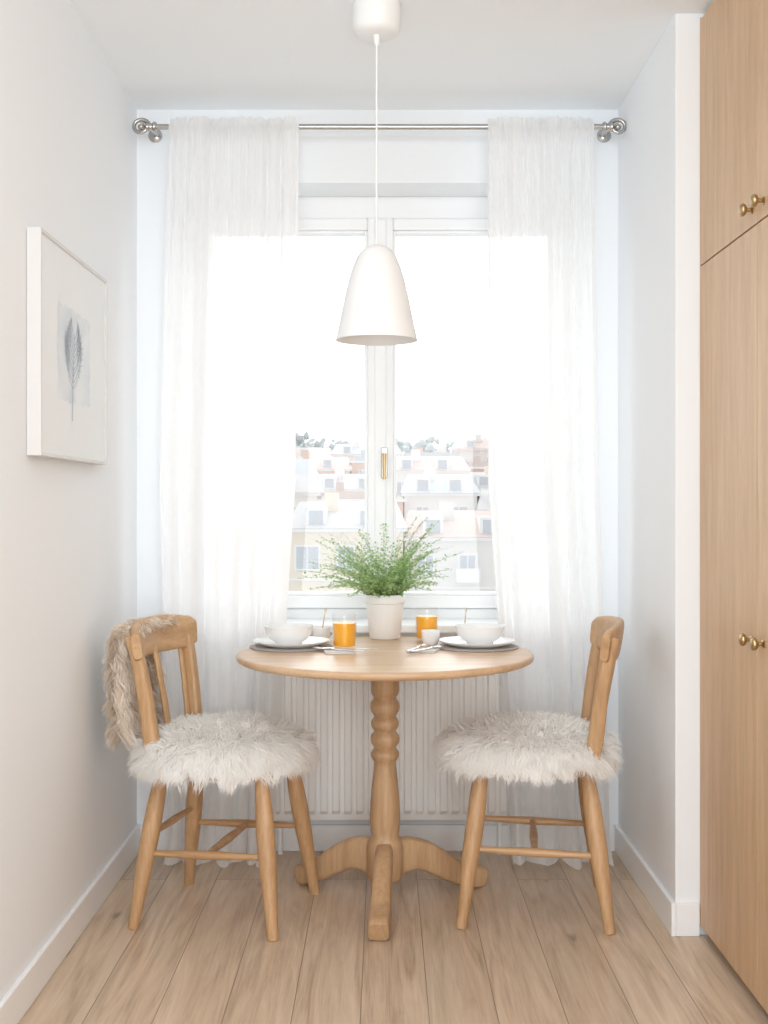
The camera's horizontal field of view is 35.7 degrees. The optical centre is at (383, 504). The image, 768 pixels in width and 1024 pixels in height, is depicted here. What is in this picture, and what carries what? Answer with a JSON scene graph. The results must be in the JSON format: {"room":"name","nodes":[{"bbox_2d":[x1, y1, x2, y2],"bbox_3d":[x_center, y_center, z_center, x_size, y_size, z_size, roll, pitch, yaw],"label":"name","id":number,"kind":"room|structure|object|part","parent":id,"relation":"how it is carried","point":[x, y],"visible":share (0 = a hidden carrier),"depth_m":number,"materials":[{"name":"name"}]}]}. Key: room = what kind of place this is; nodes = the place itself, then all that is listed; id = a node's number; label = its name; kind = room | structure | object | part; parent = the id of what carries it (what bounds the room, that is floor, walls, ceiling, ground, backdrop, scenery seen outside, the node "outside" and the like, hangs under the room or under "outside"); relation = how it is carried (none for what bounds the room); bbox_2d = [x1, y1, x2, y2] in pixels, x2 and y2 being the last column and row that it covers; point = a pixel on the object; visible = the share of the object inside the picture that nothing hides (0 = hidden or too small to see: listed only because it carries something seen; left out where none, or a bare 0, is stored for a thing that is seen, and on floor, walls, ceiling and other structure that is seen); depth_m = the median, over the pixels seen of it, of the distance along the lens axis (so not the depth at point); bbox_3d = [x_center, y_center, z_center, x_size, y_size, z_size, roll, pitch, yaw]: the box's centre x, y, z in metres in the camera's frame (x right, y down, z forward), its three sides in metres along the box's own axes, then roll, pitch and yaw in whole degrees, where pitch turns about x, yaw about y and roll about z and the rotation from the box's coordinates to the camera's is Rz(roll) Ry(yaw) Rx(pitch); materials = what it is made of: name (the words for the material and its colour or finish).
{"room":"dining room","nodes":[
{"label":"dining room","id":0,"kind":"room"},
{"bbox_2d":[0,0,136,1000],"bbox_3d":[-0.914,-0.086,1.560,0.120,2.560,5.720,0,0,0],"label":"wall","id":1,"kind":"structure","parent":0,"point":[68,140],"depth_m":3.09,"materials":[{"name":"white paint"}]},
{"bbox_2d":[26,227,106,464],"bbox_3d":[-0.836,-0.391,3.183,0.035,0.546,0.683,0,0,0],"label":"framed picture","id":2,"kind":"object","parent":1,"relation":"attached to","point":[66,299],"visible":1,"depth_m":3.05,"materials":[{"name":"white paper"}]},
{"bbox_2d":[0,824,139,1023],"bbox_3d":[-0.847,1.148,1.410,0.014,0.092,5.420,0,0,0],"label":"baseboard","id":3,"kind":"structure","parent":1,"relation":"attached to","point":[19,998],"depth_m":3.13,"materials":[{"name":"white paint"}]},
{"bbox_2d":[137,110,617,824],"bbox_3d":[0.028,-0.086,4.270,1.763,2.560,0.300,0,0,0],"label":"wall","id":4,"kind":"structure","parent":0,"point":[332,163],"depth_m":4.12,"materials":[{"name":"white paint"}]},
{"bbox_2d":[140,824,614,850],"bbox_3d":[-0.022,1.148,4.113,1.635,0.092,0.014,0,0,0],"label":"baseboard","id":5,"kind":"structure","parent":4,"relation":"attached to","point":[449,837],"depth_m":4.11,"materials":[{"name":"white paint"}]},
{"bbox_2d":[132,118,625,142],"bbox_3d":[-0.015,-1.270,4.044,1.654,0.061,0.152,0,0,0],"label":"curtain rod","id":6,"kind":"object","parent":4,"relation":"attached to","point":[155,135],"visible":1,"depth_m":3.98,"materials":[{"name":"silver metal"}]},
{"bbox_2d":[160,115,298,867],"bbox_3d":[-0.518,-0.055,3.957,0.470,2.486,0.121,0,0,3],"label":"sheer curtain","id":7,"kind":"object","parent":6,"relation":"hanging from","point":[228,446],"visible":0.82,"depth_m":3.98,"materials":[{"name":"white fabric"}]},
{"bbox_3d":[-0.015,-1.264,3.985,1.490,0.019,0.019,0,0,0],"label":"rod","id":8,"kind":"part","parent":6,"relation":"part of","materials":[{"name":"silver metal"}]},
{"bbox_2d":[488,115,613,869],"bbox_3d":[0.551,-0.055,3.948,0.408,2.486,0.131,0,0,0],"label":"sheer curtain","id":9,"kind":"object","parent":6,"relation":"hanging from","point":[544,495],"visible":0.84,"depth_m":3.98,"materials":[{"name":"white fabric"}]},
{"bbox_2d":[287,197,496,618],"bbox_3d":[-0.013,-0.340,4.326,1.430,1.547,0.088,0,0,0],"label":"window","id":10,"kind":"structure","parent":4,"relation":"in","point":[308,207],"depth_m":4.28,"materials":[{"name":"white paint"}]},
{"bbox_2d":[288,231,367,594],"bbox_3d":[-0.345,-0.331,4.322,0.573,1.314,0.056,0,0,0],"label":"bead","id":11,"kind":"object","parent":10,"relation":"attached to","point":[300,233],"visible":0.27,"depth_m":4.29,"materials":[{"name":"white paint"}]},
{"bbox_3d":[-0.345,-0.330,4.321,0.661,1.403,0.078,0,0,0],"label":"sash","id":12,"kind":"part","parent":10,"relation":"part of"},
{"bbox_2d":[374,219,386,579],"bbox_3d":[-0.013,-0.331,4.277,0.044,1.390,0.014,0,0,0],"label":"astragal","id":13,"kind":"object","parent":10,"relation":"attached to","point":[380,352],"visible":0.52,"depth_m":4.27,"materials":[{"name":"white paint"}]},
{"bbox_2d":[382,453,385,478],"bbox_3d":[0.001,-0.138,4.231,0.016,0.094,0.017,0,0,0],"label":"window handle","id":14,"kind":"object","parent":13,"relation":"attached to","point":[383,454],"visible":1,"depth_m":4.22,"materials":[{"name":"gold metal"}]},
{"bbox_3d":[0.001,-0.138,4.231,0.016,0.094,0.017,0,0,0],"label":"lever","id":15,"kind":"part","parent":14,"relation":"part of","materials":[{"name":"gold metal"}]},
{"bbox_2d":[381,447,386,477],"bbox_3d":[0.001,-0.151,4.267,0.022,0.110,0.006,0,0,0],"label":"plate","id":16,"kind":"object","parent":13,"relation":"attached to","point":[384,449],"depth_m":4.26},
{"bbox_3d":[0.320,-0.330,4.321,0.661,1.403,0.078,0,0,0],"label":"sash","id":17,"kind":"part","parent":10,"relation":"part of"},
{"bbox_2d":[393,231,495,594],"bbox_3d":[0.320,-0.331,4.322,0.573,1.314,0.056,0,0,0],"label":"bead","id":18,"kind":"object","parent":10,"relation":"attached to","point":[395,233],"visible":0.3,"depth_m":4.29,"materials":[{"name":"white paint"}]},
{"bbox_2d":[286,619,497,632],"bbox_3d":[-0.013,0.423,4.178,1.428,0.028,0.245,0,0,0],"label":"window sill","id":19,"kind":"structure","parent":4,"relation":"attached to","point":[408,625],"depth_m":4.15,"materials":[{"name":"white paint"}]},
{"bbox_2d":[275,673,508,854],"bbox_3d":[0.020,0.866,4.075,0.818,0.656,0.091,0,0,0],"label":"radiator","id":20,"kind":"object","parent":4,"relation":"attached to","point":[339,712],"visible":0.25,"depth_m":4.03,"materials":[{"name":"white metal"}]},
{"bbox_2d":[69,0,712,109],"bbox_3d":[0.373,-1.416,1.560,2.654,0.100,5.720,0,0,0],"label":"ceiling","id":21,"kind":"structure","parent":0,"point":[164,54],"depth_m":3.60,"materials":[{"name":"white paint"}]},
{"bbox_2d":[336,0,417,345],"bbox_3d":[-0.020,-0.907,3.260,0.224,0.915,0.224,0,0,0],"label":"pendant lamp","id":22,"kind":"object","parent":21,"relation":"hanging from","point":[376,310],"visible":1,"depth_m":3.20,"materials":[{"name":"white ceramic"}]},
{"bbox_3d":[-0.020,-0.581,3.260,0.224,0.261,0.224,0,0,0],"label":"lamp shade","id":23,"kind":"part","parent":22,"relation":"part of","materials":[{"name":"white ceramic"}]},
{"bbox_3d":[-0.020,-0.986,3.260,0.005,0.560,0.005,0,0,-15],"label":"cord","id":24,"kind":"part","parent":22,"relation":"part of","materials":[{"name":"white plastic"}]},
{"bbox_2d":[18,851,767,1023],"bbox_3d":[0.373,1.244,1.420,2.654,0.100,5.440,0,0,0],"label":"floor","id":25,"kind":"structure","parent":0,"point":[534,947],"depth_m":3.15,"materials":[{"name":"brown wood"}]},
{"bbox_2d":[124,614,319,941],"bbox_3d":[-0.480,0.766,3.519,0.486,0.863,0.444,0,0,13],"label":"dining chair","id":26,"kind":"object","parent":25,"relation":"on","point":[183,638],"visible":0.84,"depth_m":3.40,"materials":[{"name":"brown wood"}]},
{"bbox_2d":[101,612,180,754],"bbox_3d":[-0.733,0.533,3.538,0.143,0.411,0.372,0,0,13],"label":"fur throw","id":27,"kind":"object","parent":26,"relation":"on","point":[123,716],"visible":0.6,"depth_m":3.41,"materials":[{"name":"beige fur"}]},
{"bbox_3d":[-0.678,0.563,3.389,0.119,0.401,0.049,0,0,-9],"label":"post","id":28,"kind":"part","parent":26,"relation":"part of","materials":[{"name":"brown wood"}]},
{"bbox_3d":[-0.671,0.980,3.389,0.121,0.435,0.052,0,0,-42],"label":"leg","id":29,"kind":"part","parent":26,"relation":"part of","materials":[{"name":"brown wood"}]},
{"bbox_3d":[-0.676,0.390,3.564,0.085,0.112,0.444,0,0,13],"label":"crest rail","id":30,"kind":"part","parent":26,"relation":"part of","materials":[{"name":"brown wood"}]},
{"bbox_3d":[-0.601,0.563,3.722,0.119,0.401,0.049,0,0,35],"label":"post","id":31,"kind":"part","parent":26,"relation":"part of","materials":[{"name":"brown wood"}]},
{"bbox_3d":[-0.595,0.980,3.720,0.052,0.435,0.121,0,0,-22],"label":"leg","id":32,"kind":"part","parent":26,"relation":"part of","materials":[{"name":"brown wood"}]},
{"bbox_2d":[124,709,323,796],"bbox_3d":[-0.468,0.714,3.515,0.590,0.199,0.592,0,0,10],"label":"seat pad","id":33,"kind":"object","parent":26,"relation":"on","point":[230,747],"visible":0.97,"depth_m":3.34,"materials":[{"name":"white fur"}]},
{"bbox_3d":[-0.462,0.753,3.515,0.396,0.033,0.397,0,0,13],"label":"seat","id":34,"kind":"part","parent":26,"relation":"part of","materials":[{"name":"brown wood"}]},
{"bbox_3d":[-0.325,0.980,3.309,0.052,0.435,0.121,0,0,-22],"label":"leg","id":35,"kind":"part","parent":26,"relation":"part of","materials":[{"name":"brown wood"}]},
{"bbox_3d":[-0.249,0.980,3.640,0.121,0.435,0.052,0,0,-42],"label":"leg","id":36,"kind":"part","parent":26,"relation":"part of","materials":[{"name":"brown wood"}]},
{"bbox_2d":[236,636,533,940],"bbox_3d":[0.003,0.818,3.600,0.894,0.747,0.894,0,0,0],"label":"pedestal table","id":37,"kind":"object","parent":25,"relation":"on","point":[385,856],"visible":0.87,"depth_m":3.56,"materials":[{"name":"brown wood"}]},
{"bbox_2d":[250,643,332,651],"bbox_3d":[-0.289,0.442,3.720,0.260,0.004,0.260,0,0,0],"label":"placemat","id":38,"kind":"object","parent":37,"relation":"on","point":[259,647],"visible":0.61,"depth_m":3.63,"materials":[{"name":"grey"}]},
{"bbox_2d":[253,636,329,648],"bbox_3d":[-0.289,0.430,3.720,0.240,0.018,0.240,0,0,0],"label":"dinner plate","id":39,"kind":"object","parent":38,"relation":"on","point":[311,641],"visible":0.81,"depth_m":3.68,"materials":[{"name":"white ceramic"}]},
{"bbox_2d":[264,623,312,643],"bbox_3d":[-0.297,0.404,3.720,0.154,0.058,0.154,0,0,0],"label":"bowl","id":40,"kind":"object","parent":39,"relation":"on","point":[280,633],"visible":0.95,"depth_m":3.67,"materials":[{"name":"white ceramic"}]},
{"bbox_2d":[312,609,333,638],"bbox_3d":[-0.203,0.391,3.883,0.066,0.106,0.060,0,0,36],"label":"cup","id":41,"kind":"object","parent":37,"relation":"on","point":[318,631],"visible":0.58,"depth_m":3.86,"materials":[{"name":"white ceramic"}]},
{"bbox_2d":[323,649,354,653],"bbox_3d":[-0.135,0.440,3.585,0.090,0.006,0.080,0,0,-8],"label":"linen napkin","id":42,"kind":"object","parent":37,"relation":"on","point":[326,651],"visible":0.86,"depth_m":3.56,"materials":[{"name":"white fabric"}]},
{"bbox_2d":[313,646,364,650],"bbox_3d":[-0.136,0.433,3.579,0.178,0.005,0.022,0,0,30],"label":"fork","id":43,"kind":"object","parent":42,"relation":"on","point":[317,647],"visible":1,"depth_m":3.58,"materials":[{"name":"silver metal"}]},
{"bbox_3d":[-0.110,0.433,3.565,0.120,0.005,0.013,0,0,30],"label":"handle","id":44,"kind":"part","parent":43,"relation":"part of","materials":[{"name":"silver metal"}]},
{"bbox_2d":[333,622,355,646],"bbox_3d":[-0.122,0.390,3.680,0.080,0.108,0.080,0,0,0],"label":"juice glass","id":45,"kind":"object","parent":37,"relation":"on","point":[344,633],"visible":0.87,"depth_m":3.65,"materials":[{"name":"orange"}]},
{"bbox_2d":[319,647,379,649],"bbox_3d":[-0.112,0.432,3.602,0.205,0.005,0.018,0,0,15],"label":"table knife","id":46,"kind":"object","parent":37,"relation":"on","point":[319,647],"visible":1,"depth_m":3.60,"materials":[{"name":"silver metal"}]},
{"bbox_3d":[-0.071,0.432,3.590,0.120,0.005,0.012,0,0,15],"label":"handle","id":47,"kind":"part","parent":46,"relation":"part of","materials":[{"name":"silver metal"}]},
{"bbox_2d":[298,516,460,639],"bbox_3d":[-0.007,0.240,3.925,0.504,0.406,0.542,0,0,39],"label":"potted fern","id":48,"kind":"object","parent":37,"relation":"on","point":[384,598],"visible":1,"depth_m":3.91,"materials":[{"name":"green plant"}]},
{"bbox_2d":[364,593,404,639],"bbox_3d":[0.003,0.370,3.968,0.136,0.147,0.136,0,0,0],"label":"pot","id":49,"kind":"object","parent":48,"relation":"attached to","point":[384,611],"depth_m":3.92,"materials":[{"name":"white ceramic"}]},
{"bbox_2d":[405,644,426,650],"bbox_3d":[0.095,0.433,3.615,0.033,0.005,0.168,0,0,20],"label":"spoon","id":50,"kind":"object","parent":37,"relation":"on","point":[420,644],"visible":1,"depth_m":3.64,"materials":[{"name":"silver metal"}]},
{"bbox_2d":[406,647,439,652],"bbox_3d":[0.118,0.440,3.620,0.090,0.006,0.080,0,0,12],"label":"linen napkin","id":51,"kind":"object","parent":37,"relation":"on","point":[431,650],"visible":0.81,"depth_m":3.58,"materials":[{"name":"white fabric"}]},
{"bbox_2d":[409,644,443,651],"bbox_3d":[0.129,0.433,3.601,0.022,0.005,0.178,0,0,35],"label":"fork","id":52,"kind":"object","parent":51,"relation":"on","point":[439,644],"visible":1,"depth_m":3.60,"materials":[{"name":"silver metal"}]},
{"bbox_2d":[416,615,437,638],"bbox_3d":[0.140,0.390,3.900,0.080,0.108,0.080,0,0,0],"label":"juice glass","id":53,"kind":"object","parent":37,"relation":"on","point":[423,622],"visible":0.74,"depth_m":3.87,"materials":[{"name":"orange"}]},
{"bbox_2d":[421,629,439,645],"bbox_3d":[0.146,0.421,3.785,0.064,0.046,0.060,0,0,13],"label":"cup","id":54,"kind":"object","parent":37,"relation":"on","point":[430,637],"visible":0.96,"depth_m":3.76,"materials":[{"name":"white ceramic"}]},
{"bbox_2d":[436,643,518,651],"bbox_3d":[0.291,0.442,3.720,0.260,0.004,0.260,0,0,0],"label":"placemat","id":55,"kind":"object","parent":37,"relation":"on","point":[509,647],"visible":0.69,"depth_m":3.65,"materials":[{"name":"grey"}]},
{"bbox_2d":[439,636,515,648],"bbox_3d":[0.291,0.430,3.720,0.240,0.018,0.240,0,0,0],"label":"dinner plate","id":56,"kind":"object","parent":55,"relation":"on","point":[456,641],"visible":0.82,"depth_m":3.68,"materials":[{"name":"white ceramic"}]},
{"bbox_2d":[455,623,504,643],"bbox_3d":[0.299,0.404,3.720,0.154,0.058,0.154,0,0,0],"label":"bowl","id":57,"kind":"object","parent":56,"relation":"on","point":[472,633],"visible":0.93,"depth_m":3.67,"materials":[{"name":"white ceramic"}]},
{"bbox_2d":[456,616,623,934],"bbox_3d":[0.466,0.766,3.543,0.486,0.863,0.444,0,0,6],"label":"dining chair","id":58,"kind":"object","parent":25,"relation":"on","point":[606,633],"visible":0.81,"depth_m":3.37,"materials":[{"name":"brown wood"}]},
{"bbox_3d":[0.250,0.980,3.395,0.089,0.435,0.101,0,0,6],"label":"leg","id":59,"kind":"part","parent":58,"relation":"part of","materials":[{"name":"brown wood"}]},
{"bbox_3d":[0.286,0.980,3.733,0.052,0.435,0.121,0,0,-29],"label":"leg","id":60,"kind":"part","parent":58,"relation":"part of","materials":[{"name":"brown wood"}]},
{"bbox_2d":[428,709,627,788],"bbox_3d":[0.433,0.718,3.536,0.588,0.204,0.589,0,0,-27],"label":"seat pad","id":61,"kind":"object","parent":58,"relation":"on","point":[538,746],"visible":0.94,"depth_m":3.37,"materials":[{"name":"white fur"}]},
{"bbox_3d":[0.447,0.753,3.545,0.396,0.033,0.397,0,0,6],"label":"seat","id":62,"kind":"part","parent":58,"relation":"part of","materials":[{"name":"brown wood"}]},
{"bbox_3d":[0.639,0.980,3.696,0.052,0.435,0.121,0,0,41],"label":"leg","id":63,"kind":"part","parent":58,"relation":"part of","materials":[{"name":"brown wood"}]},
{"bbox_3d":[0.646,0.563,3.696,0.119,0.401,0.049,0,0,-16],"label":"post","id":64,"kind":"part","parent":58,"relation":"part of","materials":[{"name":"brown wood"}]},
{"bbox_3d":[0.604,0.980,3.357,0.052,0.435,0.121,0,0,-29],"label":"leg","id":65,"kind":"part","parent":58,"relation":"part of","materials":[{"name":"brown wood"}]},
{"bbox_3d":[0.610,0.563,3.356,0.119,0.401,0.049,0,0,28],"label":"post","id":66,"kind":"part","parent":58,"relation":"part of","materials":[{"name":"brown wood"}]},
{"bbox_3d":[0.665,0.390,3.522,0.085,0.112,0.444,0,0,6],"label":"crest rail","id":67,"kind":"part","parent":58,"relation":"part of","materials":[{"name":"brown wood"}]},
{"bbox_2d":[700,0,767,1013],"bbox_3d":[1.167,-0.086,2.304,0.646,2.560,2.009,0,0,0],"label":"tall cabinet","id":68,"kind":"object","parent":25,"relation":"on","point":[733,33],"visible":1,"depth_m":2.97,"materials":[{"name":"brown wood"}]},
{"bbox_3d":[0.885,0.252,3.048,0.021,1.821,0.502,0,0,0],"label":"door","id":69,"kind":"part","parent":68,"relation":"part of","materials":[{"name":"brown wood"}]},
{"bbox_3d":[0.885,-1.002,3.048,0.021,0.678,0.502,0,0,0],"label":"door","id":70,"kind":"part","parent":68,"relation":"part of","materials":[{"name":"brown wood"}]},
{"bbox_3d":[0.860,0.320,2.832,0.031,0.030,0.030,0,0,0],"label":"door knob","id":71,"kind":"part","parent":68,"relation":"part of","materials":[{"name":"gold metal"}]},
{"bbox_3d":[0.860,-0.701,2.832,0.031,0.030,0.030,0,0,0],"label":"door knob","id":72,"kind":"part","parent":68,"relation":"part of","materials":[{"name":"gold metal"}]},
{"bbox_3d":[0.860,0.320,2.745,0.031,0.030,0.030,0,0,0],"label":"door knob","id":73,"kind":"part","parent":68,"relation":"part of","materials":[{"name":"gold metal"}]},
{"bbox_3d":[0.860,-0.701,2.745,0.031,0.030,0.030,0,0,0],"label":"door knob","id":74,"kind":"part","parent":68,"relation":"part of","materials":[{"name":"gold metal"}]},
{"bbox_3d":[0.885,-1.002,2.542,0.021,0.678,0.502,0,0,0],"label":"door","id":75,"kind":"part","parent":68,"relation":"part of","materials":[{"name":"brown wood"}]},
{"bbox_3d":[0.885,0.252,2.542,0.021,1.821,0.502,0,0,0],"label":"door","id":76,"kind":"part","parent":68,"relation":"part of","materials":[{"name":"brown wood"}]},
{"bbox_2d":[618,13,707,934],"bbox_3d":[1.155,-0.086,3.715,0.691,2.560,0.810,0,0,0],"label":"wall","id":77,"kind":"structure","parent":0,"point":[659,147],"depth_m":3.45,"materials":[{"name":"white paint"}]},
{"bbox_2d":[614,824,699,935],"bbox_3d":[0.835,1.148,3.708,0.079,0.092,0.824,0,0,0],"label":"baseboard","id":78,"kind":"structure","parent":77,"relation":"attached to","point":[679,918],"depth_m":3.46,"materials":[{"name":"white paint"}]},
{"label":"outside","id":79,"kind":"structure","parent":0,"visible":0},
{"bbox_3d":[0.000,15.444,214.000,400.000,0.500,412.000,0,0,0],"label":"ground","id":80,"kind":"structure","parent":79,"visible":0},
{"bbox_2d":[295,459,317,475],"bbox_3d":[-11.415,4.800,128.650,8.365,20.788,10.100,0,0,0],"label":"apartment building","id":81,"kind":"structure","parent":80,"relation":"on","point":[301,465],"depth_m":126.63,"materials":[{"name":"white paint"}]},
{"bbox_2d":[293,473,323,510],"bbox_3d":[-9.511,5.938,102.250,8.407,18.511,10.100,0,0,0],"label":"apartment building","id":82,"kind":"structure","parent":80,"relation":"on","point":[308,488],"depth_m":99.00,"materials":[{"name":"white paint"}]},
{"bbox_2d":[295,448,332,456],"bbox_3d":[-13.205,3.065,175.450,11.880,24.258,10.100,0,0,0],"label":"apartment building","id":83,"kind":"structure","parent":80,"relation":"on","point":[314,452],"depth_m":172.87,"materials":[{"name":"beige paint"}]},
{"bbox_2d":[295,451,351,473],"bbox_3d":[-8.513,4.223,151.450,9.258,21.943,10.100,0,0,0],"label":"apartment building","id":84,"kind":"structure","parent":80,"relation":"on","point":[323,465],"depth_m":148.15,"materials":[{"name":"beige paint"}]},
{"bbox_2d":[316,468,364,498],"bbox_3d":[-3.534,5.652,126.250,8.398,19.084,10.100,0,0,0],"label":"apartment building","id":85,"kind":"structure","parent":80,"relation":"on","point":[352,482],"depth_m":122.85,"materials":[{"name":"white paint"}]},
{"bbox_2d":[288,492,407,590],"bbox_3d":[-2.441,7.181,80.250,7.931,16.025,10.100,0,0,0],"label":"apartment building","id":86,"kind":"structure","parent":80,"relation":"on","point":[331,518],"depth_m":76.00,"materials":[{"name":"beige paint"}]},
{"bbox_2d":[349,450,364,473],"bbox_3d":[-1.158,3.985,152.625,6.352,22.417,10.050,0,0,0],"label":"apartment building","id":87,"kind":"structure","parent":80,"relation":"on","point":[358,466],"depth_m":148.41,"materials":[{"name":"beige paint"}]},
{"bbox_2d":[316,482,405,515],"bbox_3d":[-1.952,6.471,103.425,7.612,17.446,10.050,0,0,0],"label":"apartment building","id":88,"kind":"structure","parent":80,"relation":"on","point":[344,496],"depth_m":100.00,"materials":[{"name":"beige paint"}]},
{"bbox_2d":[331,439,401,460],"bbox_3d":[-2.568,2.782,176.650,10.395,24.825,10.100,0,0,0],"label":"apartment building","id":89,"kind":"structure","parent":80,"relation":"on","point":[350,451],"depth_m":172.87,"materials":[{"name":"white paint"}]},
{"bbox_2d":[296,431,486,452],"bbox_3d":[-0.838,1.063,197.356,125.256,28.261,23.660,0,0,0],"label":"trees","id":90,"kind":"object","parent":80,"relation":"on","point":[426,444],"visible":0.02,"depth_m":197.43,"materials":[{"name":"grey plant"}]},
{"bbox_2d":[396,450,470,498],"bbox_3d":[4.582,4.674,127.450,8.834,21.040,10.100,0,0,0],"label":"apartment building","id":91,"kind":"structure","parent":80,"relation":"on","point":[414,464],"depth_m":123.48,"materials":[{"name":"white paint"}]},
{"bbox_2d":[402,444,465,459],"bbox_3d":[5.830,3.813,150.225,8.424,22.762,10.050,0,0,0],"label":"apartment building","id":92,"kind":"structure","parent":80,"relation":"on","point":[441,448],"depth_m":146.79,"materials":[{"name":"white paint"}]},
{"bbox_2d":[399,467,480,519],"bbox_3d":[4.773,5.941,104.650,6.738,18.506,10.100,0,0,0],"label":"apartment building","id":93,"kind":"structure","parent":80,"relation":"on","point":[426,491],"depth_m":100.42,"materials":[{"name":"white paint"}]},
{"bbox_2d":[403,502,494,590],"bbox_3d":[5.416,7.483,81.450,8.781,15.422,10.100,0,0,0],"label":"apartment building","id":94,"kind":"structure","parent":80,"relation":"on","point":[468,533],"depth_m":77.20,"materials":[{"name":"white paint"}]},
{"bbox_2d":[449,434,487,462],"bbox_3d":[15.489,2.410,175.450,11.176,25.567,10.100,0,0,0],"label":"apartment building","id":95,"kind":"structure","parent":80,"relation":"on","point":[468,448],"depth_m":171.40,"materials":[{"name":"white paint"}]},
{"bbox_2d":[467,456,487,471],"bbox_3d":[13.705,4.371,151.425,8.125,21.645,10.050,0,0,0],"label":"apartment building","id":96,"kind":"structure","parent":80,"relation":"on","point":[477,466],"depth_m":148.01,"materials":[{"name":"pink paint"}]},
{"bbox_2d":[469,466,487,490],"bbox_3d":[12.108,5.519,128.650,7.218,19.349,10.100,0,0,0],"label":"apartment building","id":97,"kind":"structure","parent":80,"relation":"on","point":[480,479],"depth_m":124.70,"materials":[{"name":"beige paint"}]},
{"bbox_2d":[475,490,489,509],"bbox_3d":[10.700,6.636,102.250,6.114,17.116,10.100,0,0,0],"label":"apartment building","id":98,"kind":"structure","parent":80,"relation":"on","point":[483,503],"depth_m":99.81,"materials":[{"name":"white paint"}]}
]}

